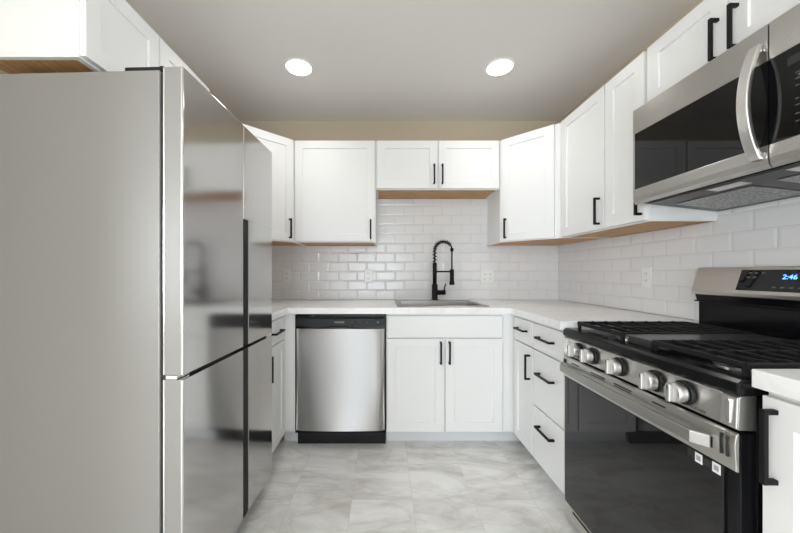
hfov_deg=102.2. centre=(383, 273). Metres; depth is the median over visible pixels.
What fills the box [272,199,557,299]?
backsplash
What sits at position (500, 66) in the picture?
recessed light
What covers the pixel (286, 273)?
wall outlet
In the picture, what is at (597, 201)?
upper cabinet
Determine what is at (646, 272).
wall outlet
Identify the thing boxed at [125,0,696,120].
ceiling
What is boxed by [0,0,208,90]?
upper cabinet
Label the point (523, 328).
base cabinet
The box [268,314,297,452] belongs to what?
base cabinet
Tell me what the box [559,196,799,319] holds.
backsplash
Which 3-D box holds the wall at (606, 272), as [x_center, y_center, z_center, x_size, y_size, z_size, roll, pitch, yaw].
[1.530,-0.075,1.265,0.108,2.430,2.930,0,0,0]
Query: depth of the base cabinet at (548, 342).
1.64 m
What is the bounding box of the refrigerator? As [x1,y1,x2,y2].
[0,66,271,532]
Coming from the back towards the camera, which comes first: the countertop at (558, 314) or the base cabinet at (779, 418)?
the countertop at (558, 314)
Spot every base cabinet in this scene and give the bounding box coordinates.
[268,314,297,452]
[386,314,519,440]
[513,316,535,455]
[533,322,566,494]
[759,392,799,532]
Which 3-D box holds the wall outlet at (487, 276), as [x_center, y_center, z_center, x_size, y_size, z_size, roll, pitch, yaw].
[0.875,0.027,2.717,0.116,0.116,0.009,0,0,0]
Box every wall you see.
[240,121,558,338]
[559,0,799,320]
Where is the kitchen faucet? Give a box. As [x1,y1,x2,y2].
[431,240,454,299]
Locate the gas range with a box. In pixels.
[560,266,799,532]
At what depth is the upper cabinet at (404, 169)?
2.41 m
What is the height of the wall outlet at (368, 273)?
0.116 m
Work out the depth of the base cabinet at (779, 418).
0.71 m
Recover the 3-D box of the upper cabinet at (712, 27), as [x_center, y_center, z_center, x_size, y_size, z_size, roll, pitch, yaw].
[1.306,-0.858,1.052,0.355,0.272,0.750,0,0,0]
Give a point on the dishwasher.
(340, 359)
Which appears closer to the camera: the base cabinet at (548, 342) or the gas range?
the gas range
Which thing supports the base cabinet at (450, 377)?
on the floor
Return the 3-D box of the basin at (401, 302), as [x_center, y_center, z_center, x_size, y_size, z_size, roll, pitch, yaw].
[0.400,0.315,2.393,0.547,0.190,0.388,0,0,0]
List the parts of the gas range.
knob, storage drawer, knob, knob, handle, knob, trim, control panel, oven door, knob, griddle plate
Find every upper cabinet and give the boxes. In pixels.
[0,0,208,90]
[243,124,303,245]
[295,141,376,245]
[376,141,499,198]
[487,123,605,245]
[561,51,717,237]
[647,0,799,101]
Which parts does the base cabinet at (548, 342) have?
handle, handle, handle, drawer, drawer, drawer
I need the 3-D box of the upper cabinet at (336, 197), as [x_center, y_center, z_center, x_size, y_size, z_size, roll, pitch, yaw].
[-0.363,-0.613,2.551,0.608,0.762,0.355,0,0,0]
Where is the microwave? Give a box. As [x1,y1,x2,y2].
[633,3,799,211]
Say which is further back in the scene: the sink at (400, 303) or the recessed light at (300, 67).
the sink at (400, 303)
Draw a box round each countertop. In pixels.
[272,300,698,329]
[752,369,799,400]
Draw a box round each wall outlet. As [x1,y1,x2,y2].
[282,269,290,282]
[364,269,372,282]
[481,270,493,282]
[641,267,651,287]
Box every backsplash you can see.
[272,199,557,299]
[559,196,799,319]
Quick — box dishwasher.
[295,314,385,443]
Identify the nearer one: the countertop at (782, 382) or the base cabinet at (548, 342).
the countertop at (782, 382)
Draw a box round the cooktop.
[563,328,768,395]
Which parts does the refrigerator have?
edge trim, edge trim, door, door, door, door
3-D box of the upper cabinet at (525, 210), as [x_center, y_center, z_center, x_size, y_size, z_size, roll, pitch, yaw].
[1.178,-0.613,2.425,0.610,0.762,0.609,0,0,0]
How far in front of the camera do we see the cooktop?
0.98 m
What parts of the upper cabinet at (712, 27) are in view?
door, handle, handle, door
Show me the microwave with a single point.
(726, 135)
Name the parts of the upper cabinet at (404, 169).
door, underside panel, handle, door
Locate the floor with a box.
[235,433,578,532]
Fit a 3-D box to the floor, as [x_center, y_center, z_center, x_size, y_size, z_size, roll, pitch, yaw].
[0.100,1.170,-0.835,6.800,0.060,7.330,0,0,0]
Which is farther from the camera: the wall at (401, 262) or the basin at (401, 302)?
the wall at (401, 262)
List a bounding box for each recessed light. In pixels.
[284,57,313,76]
[485,57,515,76]
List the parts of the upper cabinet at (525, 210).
handle, door, underside panel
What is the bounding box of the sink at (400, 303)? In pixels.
[395,300,489,306]
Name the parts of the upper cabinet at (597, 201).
door, handle, door, handle, underside panel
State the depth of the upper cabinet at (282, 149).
2.34 m
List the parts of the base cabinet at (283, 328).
handle, drawer, handle, door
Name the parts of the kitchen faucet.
handle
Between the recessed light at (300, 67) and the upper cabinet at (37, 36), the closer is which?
the upper cabinet at (37, 36)
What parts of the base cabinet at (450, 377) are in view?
door, handle, false drawer, handle, door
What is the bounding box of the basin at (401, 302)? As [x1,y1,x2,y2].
[400,301,478,304]
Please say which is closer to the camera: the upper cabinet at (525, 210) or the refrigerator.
the refrigerator
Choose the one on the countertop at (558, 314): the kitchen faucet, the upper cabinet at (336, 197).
the kitchen faucet

